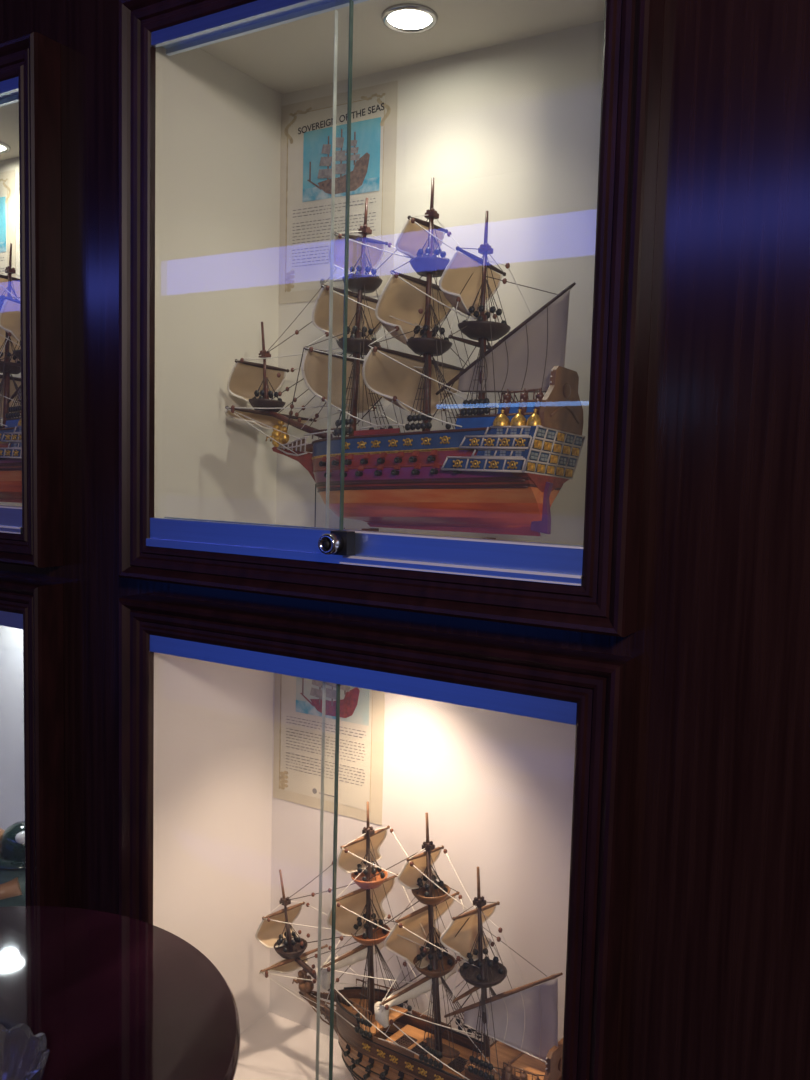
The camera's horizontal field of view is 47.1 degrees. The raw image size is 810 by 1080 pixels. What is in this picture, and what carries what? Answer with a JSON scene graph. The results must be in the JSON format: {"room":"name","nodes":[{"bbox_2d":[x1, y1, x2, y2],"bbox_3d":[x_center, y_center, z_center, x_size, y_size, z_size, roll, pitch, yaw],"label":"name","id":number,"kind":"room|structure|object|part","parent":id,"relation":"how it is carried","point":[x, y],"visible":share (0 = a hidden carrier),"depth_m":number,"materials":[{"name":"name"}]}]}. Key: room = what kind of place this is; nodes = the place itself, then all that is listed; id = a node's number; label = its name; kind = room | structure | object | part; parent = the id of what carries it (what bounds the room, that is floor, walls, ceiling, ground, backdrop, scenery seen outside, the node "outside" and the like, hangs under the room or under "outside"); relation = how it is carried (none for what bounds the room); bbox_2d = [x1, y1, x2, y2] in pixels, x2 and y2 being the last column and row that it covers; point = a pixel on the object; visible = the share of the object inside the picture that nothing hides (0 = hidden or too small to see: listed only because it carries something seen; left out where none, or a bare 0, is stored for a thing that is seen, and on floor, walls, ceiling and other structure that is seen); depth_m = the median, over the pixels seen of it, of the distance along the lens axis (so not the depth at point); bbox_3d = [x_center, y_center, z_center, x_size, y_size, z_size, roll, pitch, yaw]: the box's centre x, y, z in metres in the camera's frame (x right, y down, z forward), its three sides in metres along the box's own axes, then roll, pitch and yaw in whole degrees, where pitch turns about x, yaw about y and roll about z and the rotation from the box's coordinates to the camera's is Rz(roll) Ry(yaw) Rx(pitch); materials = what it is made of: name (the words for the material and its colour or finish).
{"room":"ship lounge","nodes":[
{"label":"ship lounge","id":0,"kind":"room"},
{"bbox_2d":[0,0,809,1079],"bbox_3d":[-0.458,-0.177,1.252,4.800,2.660,0.020,4,5,31],"label":"wall","id":1,"kind":"structure","parent":0,"point":[715,972],"depth_m":0.82,"materials":[{"name":"brown wood"}]},
{"bbox_2d":[0,32,62,567],"bbox_3d":[-0.679,-0.329,1.471,0.636,0.679,0.270,4,5,31],"label":"display case","id":2,"kind":"object","parent":1,"relation":"attached to","point":[31,530],"visible":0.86,"depth_m":1.21,"materials":[{"name":"brown wood"}]},
{"bbox_2d":[0,141,10,153],"bbox_3d":[-0.683,-0.646,1.527,0.065,0.005,0.065,4,5,31],"label":"recessed light","id":3,"kind":"object","parent":2,"relation":"attached to","point":[4,148],"visible":1,"depth_m":1.53,"materials":[{"name":"silver metal"}]},
{"bbox_2d":[0,170,15,277],"bbox_3d":[-0.753,-0.505,1.650,0.190,0.271,0.002,4,5,31],"label":"poster","id":4,"kind":"object","parent":2,"relation":"attached to","point":[7,179],"visible":0.66,"depth_m":1.61,"materials":[{"name":"beige paper"}]},
{"bbox_2d":[0,196,5,252],"bbox_3d":[-0.745,-0.551,1.642,0.126,0.094,0.001,4,5,31],"label":"picture","id":5,"kind":"object","parent":4,"relation":"attached to","point":[2,198],"depth_m":1.61},
{"bbox_3d":[-0.655,-0.647,1.456,0.576,0.008,0.218,4,5,31],"label":"panel","id":6,"kind":"part","parent":2,"relation":"part of","materials":[{"name":"beige paint"}]},
{"bbox_3d":[-0.605,-0.334,1.579,0.592,0.648,0.008,4,5,31],"label":"panel","id":7,"kind":"part","parent":2,"relation":"part of","materials":[{"name":"beige paint"}]},
{"bbox_3d":[-0.625,-0.031,1.451,0.210,0.048,0.020,5,6,39],"label":"stand","id":8,"kind":"object","parent":2,"relation":"on","visible":0},
{"bbox_2d":[0,243,21,502],"bbox_3d":[-0.671,-0.264,1.485,0.494,0.404,0.181,5,6,34],"label":"model","id":9,"kind":"object","parent":8,"relation":"on","point":[10,329],"visible":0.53,"depth_m":1.40},
{"bbox_3d":[-0.628,-0.165,1.455,0.334,0.020,0.081,5,2,39],"label":"cap rail","id":10,"kind":"part","parent":9,"relation":"part of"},
{"bbox_3d":[-0.532,-0.140,1.377,0.116,0.048,0.101,5,2,39],"label":"lattice frame","id":11,"kind":"part","parent":9,"relation":"part of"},
{"bbox_2d":[0,575,64,906],"bbox_3d":[-0.697,0.388,1.529,0.636,0.711,0.270,4,5,31],"label":"display case","id":12,"kind":"object","parent":1,"relation":"attached to","point":[31,611],"visible":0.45,"depth_m":1.27,"materials":[{"name":"brown wood"}]},
{"bbox_2d":[0,821,24,906],"bbox_3d":[-0.623,0.567,1.449,0.144,0.261,0.184,4,5,31],"label":"figurine","id":13,"kind":"object","parent":12,"relation":"on","point":[12,839],"visible":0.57,"depth_m":1.41,"materials":[{"name":"teal ceramic"}]},
{"bbox_3d":[-0.620,0.527,1.406,0.083,0.034,0.038,1,5,-4],"label":"arm","id":14,"kind":"part","parent":13,"relation":"part of","materials":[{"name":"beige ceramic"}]},
{"bbox_3d":[-0.623,0.367,1.636,0.592,0.645,0.008,4,5,31],"label":"panel","id":15,"kind":"part","parent":12,"relation":"part of","materials":[{"name":"white paint"}]},
{"bbox_2d":[119,594,634,1079],"bbox_3d":[-0.022,0.437,1.127,0.636,0.711,0.270,4,5,31],"label":"display case","id":16,"kind":"object","parent":1,"relation":"attached to","point":[516,755],"visible":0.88,"depth_m":1.18,"materials":[{"name":"brown wood"}]},
{"bbox_3d":[-0.263,0.405,1.276,0.008,0.645,0.244,4,5,31],"label":"panel","id":17,"kind":"part","parent":16,"relation":"part of","materials":[{"name":"white paint"}]},
{"bbox_3d":[-0.014,0.740,1.163,0.576,0.008,0.218,4,5,31],"label":"shelf panel","id":18,"kind":"part","parent":16,"relation":"part of","materials":[{"name":"white paint"}]},
{"bbox_2d":[273,673,384,824],"bbox_3d":[-0.111,0.251,1.315,0.190,0.271,0.002,4,5,31],"label":"poster","id":19,"kind":"object","parent":16,"relation":"attached to","point":[297,700],"visible":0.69,"depth_m":1.32,"materials":[{"name":"beige paper"}]},
{"bbox_2d":[286,716,365,785],"bbox_3d":[-0.114,0.298,1.320,0.138,0.078,0.001,4,5,31],"label":"print","id":20,"kind":"object","parent":19,"relation":"attached to","point":[303,733],"depth_m":1.32},
{"bbox_2d":[296,677,369,725],"bbox_3d":[-0.103,0.205,1.306,0.126,0.094,0.001,4,5,31],"label":"picture","id":21,"kind":"object","parent":19,"relation":"attached to","point":[354,701],"depth_m":1.31},
{"bbox_3d":[0.052,0.416,1.234,0.592,0.645,0.008,4,5,31],"label":"panel","id":22,"kind":"part","parent":16,"relation":"part of","materials":[{"name":"white paint"}]},
{"label":"stand","id":23,"kind":"object","parent":16,"relation":"on","visible":0},
{"bbox_2d":[255,801,562,1079],"bbox_3d":[-0.009,0.520,1.155,0.474,0.389,0.174,5,6,35],"label":"model","id":24,"kind":"object","parent":23,"relation":"on","point":[379,1039],"visible":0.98,"depth_m":1.13},
{"bbox_3d":[-0.109,0.621,1.250,0.075,0.024,0.050,2,4,40],"label":"beakhead rail","id":25,"kind":"part","parent":24,"relation":"part of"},
{"bbox_3d":[-0.106,0.619,1.248,0.060,0.016,0.046,2,4,40],"label":"beakhead panel","id":26,"kind":"part","parent":24,"relation":"part of","materials":[{"name":"brown wood"}]},
{"bbox_3d":[-0.066,0.590,1.179,0.002,0.016,0.075,-3,6,-42],"label":"deck railing","id":27,"kind":"part","parent":24,"relation":"part of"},
{"bbox_3d":[0.038,0.649,1.130,0.312,0.017,0.085,2,4,40],"label":"hull moulding","id":28,"kind":"part","parent":24,"relation":"part of","materials":[{"name":"brown wood"}]},
{"bbox_3d":[-0.041,0.639,1.141,0.008,0.007,0.002,2,-25,40],"label":"port lid","id":29,"kind":"part","parent":24,"relation":"part of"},
{"bbox_3d":[-0.034,0.588,1.219,0.075,0.016,0.002,4,5,31],"label":"deck railing","id":30,"kind":"part","parent":24,"relation":"part of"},
{"bbox_3d":[-0.023,0.638,1.126,0.008,0.007,0.002,2,-25,40],"label":"port lid","id":31,"kind":"part","parent":24,"relation":"part of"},
{"bbox_3d":[-0.014,0.612,1.122,0.063,0.008,0.004,2,4,40],"label":"carved rail","id":32,"kind":"part","parent":24,"relation":"part of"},
{"bbox_3d":[-0.004,0.637,1.111,0.008,0.007,0.002,2,-25,40],"label":"port lid","id":33,"kind":"part","parent":24,"relation":"part of","materials":[{"name":"brown wood"}]},
{"bbox_3d":[0.036,0.608,1.129,0.320,0.022,0.078,2,4,40],"label":"cap rail","id":34,"kind":"part","parent":24,"relation":"part of","materials":[{"name":"brown wood"}]},
{"bbox_3d":[0.034,0.608,1.179,0.063,0.008,0.004,2,4,40],"label":"carved rail","id":35,"kind":"part","parent":24,"relation":"part of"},
{"bbox_3d":[0.088,0.595,1.042,0.044,0.013,0.002,2,4,40],"label":"deck railing","id":36,"kind":"part","parent":24,"relation":"part of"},
{"bbox_3d":[0.126,0.581,1.012,0.046,0.015,0.002,2,4,40],"label":"deck railing","id":37,"kind":"part","parent":24,"relation":"part of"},
{"bbox_2d":[119,0,664,636],"bbox_3d":[-0.010,-0.281,1.060,0.636,0.684,0.291,4,5,31],"label":"display case","id":38,"kind":"object","parent":1,"relation":"attached to","point":[539,116],"visible":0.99,"depth_m":1.11,"materials":[{"name":"brown wood"}]},
{"bbox_3d":[-0.246,-0.297,1.218,0.008,0.651,0.244,4,5,31],"label":"panel","id":39,"kind":"part","parent":38,"relation":"part of","materials":[{"name":"beige paint"}]},
{"bbox_2d":[279,80,397,303],"bbox_3d":[-0.094,-0.463,1.257,0.190,0.271,0.002,4,5,31],"label":"poster","id":40,"kind":"object","parent":38,"relation":"attached to","point":[306,126],"visible":0.81,"depth_m":1.26,"materials":[{"name":"beige paper"}]},
{"bbox_2d":[292,198,375,266],"bbox_3d":[-0.098,-0.416,1.263,0.138,0.078,0.001,4,5,31],"label":"print","id":41,"kind":"object","parent":40,"relation":"attached to","point":[311,217],"depth_m":1.27},
{"bbox_2d":[302,117,380,201],"bbox_3d":[-0.087,-0.509,1.249,0.126,0.094,0.001,4,5,31],"label":"picture","id":42,"kind":"object","parent":40,"relation":"attached to","point":[365,164],"depth_m":1.25},
{"bbox_3d":[0.019,-0.600,1.054,0.576,0.008,0.218,4,5,31],"label":"panel","id":43,"kind":"part","parent":38,"relation":"part of","materials":[{"name":"beige paint"}]},
{"bbox_2d":[314,484,495,539],"bbox_3d":[0.000,-0.010,1.064,0.246,0.100,0.047,5,6,39],"label":"stand","id":44,"kind":"object","parent":38,"relation":"in","point":[365,529],"visible":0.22,"depth_m":1.12,"materials":[{"name":"metal"}]},
{"bbox_3d":[-0.109,-0.018,1.123,0.002,0.100,0.003,5,6,39],"label":"thin rod","id":45,"kind":"part","parent":44,"relation":"part of","materials":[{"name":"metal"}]},
{"bbox_2d":[224,177,584,535],"bbox_3d":[-0.024,-0.217,1.100,0.494,0.404,0.181,5,6,34],"label":"model","id":46,"kind":"object","parent":44,"relation":"on","point":[502,472],"visible":0.97,"depth_m":1.03},
{"bbox_3d":[-0.135,-0.118,1.193,0.079,0.025,0.053,5,2,39],"label":"beakhead rail","id":47,"kind":"part","parent":46,"relation":"part of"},
{"bbox_3d":[-0.132,-0.120,1.190,0.062,0.017,0.048,5,2,39],"label":"beakhead panel","id":48,"kind":"part","parent":46,"relation":"part of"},
{"bbox_3d":[-0.088,-0.129,1.121,0.078,0.014,0.013,5,2,39],"label":"deck railing","id":49,"kind":"part","parent":46,"relation":"part of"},
{"bbox_3d":[-0.063,-0.097,1.080,0.008,0.007,0.002,5,-27,39],"label":"port lid","id":50,"kind":"part","parent":46,"relation":"part of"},
{"bbox_3d":[-0.044,-0.097,1.064,0.008,0.007,0.002,5,-27,39],"label":"port lid","id":51,"kind":"part","parent":46,"relation":"part of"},
{"bbox_3d":[-0.033,-0.123,1.061,0.066,0.009,0.004,5,2,39],"label":"carved rail","id":52,"kind":"part","parent":46,"relation":"part of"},
{"bbox_3d":[0.018,-0.081,1.069,0.326,0.018,0.089,5,2,39],"label":"hull moulding","id":53,"kind":"part","parent":46,"relation":"part of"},
{"bbox_3d":[-0.027,-0.082,1.049,0.008,0.007,0.002,5,-27,39],"label":"port lid","id":54,"kind":"part","parent":46,"relation":"part of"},
{"bbox_3d":[-0.024,-0.096,1.048,0.008,0.007,0.002,5,-27,39],"label":"port lid","id":55,"kind":"part","parent":46,"relation":"part of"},
{"bbox_3d":[-0.008,-0.082,1.034,0.008,0.007,0.002,5,-27,39],"label":"port lid","id":56,"kind":"part","parent":46,"relation":"part of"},
{"bbox_3d":[-0.005,-0.096,1.033,0.008,0.007,0.002,5,-27,39],"label":"port lid","id":57,"kind":"part","parent":46,"relation":"part of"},
{"bbox_3d":[0.019,-0.117,1.069,0.334,0.020,0.081,5,2,39],"label":"cap rail","id":58,"kind":"part","parent":46,"relation":"part of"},
{"bbox_3d":[0.011,-0.095,1.020,0.008,0.007,0.002,5,-27,39],"label":"port lid","id":59,"kind":"part","parent":46,"relation":"part of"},
{"bbox_3d":[0.015,-0.081,1.016,0.008,0.007,0.002,5,-27,39],"label":"port lid","id":60,"kind":"part","parent":46,"relation":"part of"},
{"bbox_3d":[0.031,-0.095,1.004,0.008,0.007,0.002,5,-27,39],"label":"port lid","id":61,"kind":"part","parent":46,"relation":"part of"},
{"bbox_3d":[0.034,-0.081,1.001,0.008,0.007,0.002,5,-27,39],"label":"port lid","id":62,"kind":"part","parent":46,"relation":"part of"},
{"bbox_3d":[0.077,-0.134,0.979,0.046,0.014,0.002,5,2,39],"label":"deck railing","id":63,"kind":"part","parent":46,"relation":"part of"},
{"bbox_3d":[0.116,-0.093,0.991,0.116,0.048,0.101,5,2,39],"label":"lattice frame","id":64,"kind":"part","parent":46,"relation":"part of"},
{"bbox_3d":[0.118,-0.146,0.950,0.048,0.016,0.002,5,2,39],"label":"deck railing","id":65,"kind":"part","parent":46,"relation":"part of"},
{"bbox_3d":[0.127,-0.073,0.932,0.002,0.008,0.014,5,2,39],"label":"gilt panel","id":66,"kind":"part","parent":46,"relation":"part of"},
{"bbox_3d":[0.133,-0.096,0.927,0.002,0.008,0.014,5,2,39],"label":"gilt panel","id":67,"kind":"part","parent":46,"relation":"part of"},
{"bbox_3d":[0.139,-0.073,0.947,0.002,0.008,0.014,5,2,39],"label":"gilt panel","id":68,"kind":"part","parent":46,"relation":"part of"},
{"bbox_3d":[0.145,-0.095,0.943,0.002,0.008,0.014,5,2,39],"label":"gilt panel","id":69,"kind":"part","parent":46,"relation":"part of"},
{"bbox_3d":[0.151,-0.072,0.962,0.002,0.008,0.014,5,2,39],"label":"gilt panel","id":70,"kind":"part","parent":46,"relation":"part of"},
{"bbox_3d":[0.154,-0.083,0.960,0.002,0.008,0.014,5,2,39],"label":"gilt panel","id":71,"kind":"part","parent":46,"relation":"part of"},
{"bbox_3d":[0.157,-0.095,0.958,0.002,0.008,0.014,5,2,39],"label":"gilt panel","id":72,"kind":"part","parent":46,"relation":"part of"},
{"bbox_3d":[0.163,-0.072,0.977,0.002,0.008,0.014,5,2,39],"label":"gilt panel","id":73,"kind":"part","parent":46,"relation":"part of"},
{"bbox_3d":[0.160,-0.106,0.956,0.002,0.008,0.014,5,2,39],"label":"gilt panel","id":74,"kind":"part","parent":46,"relation":"part of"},
{"bbox_3d":[0.169,-0.094,0.973,0.002,0.008,0.014,5,2,39],"label":"gilt panel","id":75,"kind":"part","parent":46,"relation":"part of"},
{"bbox_3d":[0.175,-0.072,0.993,0.002,0.008,0.014,5,2,39],"label":"gilt panel","id":76,"kind":"part","parent":46,"relation":"part of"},
{"bbox_3d":[0.181,-0.094,0.988,0.002,0.008,0.014,5,2,39],"label":"gilt panel","id":77,"kind":"part","parent":46,"relation":"part of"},
{"bbox_2d":[381,3,437,32],"bbox_3d":[0.005,-0.594,1.062,0.065,0.005,0.065,4,5,31],"label":"recessed light","id":78,"kind":"object","parent":38,"relation":"attached to","point":[405,17],"visible":1,"depth_m":1.06,"materials":[{"name":"silver metal"}]},
{"bbox_3d":[0.070,-0.286,1.177,0.592,0.651,0.008,4,5,31],"label":"panel","id":79,"kind":"part","parent":38,"relation":"part of","materials":[{"name":"beige paint"}]},
{"bbox_3d":[-2.120,1.211,0.395,6.600,0.050,3.354,4,5,31],"label":"floor","id":80,"kind":"structure","parent":0,"visible":0},
{"bbox_2d":[0,906,240,1079],"bbox_3d":[-0.440,0.823,0.866,0.558,0.730,0.558,4,5,31],"label":"round table","id":81,"kind":"object","parent":80,"relation":"on","point":[112,996],"visible":1,"depth_m":0.93,"materials":[{"name":"brown wood"}]},
{"bbox_2d":[0,1023,49,1079],"bbox_3d":[-0.340,0.442,0.746,0.100,0.053,0.100,4,5,31],"label":"crystal bowl","id":82,"kind":"object","parent":81,"relation":"on","point":[24,1055],"visible":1,"depth_m":0.78,"materials":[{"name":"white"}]}
]}

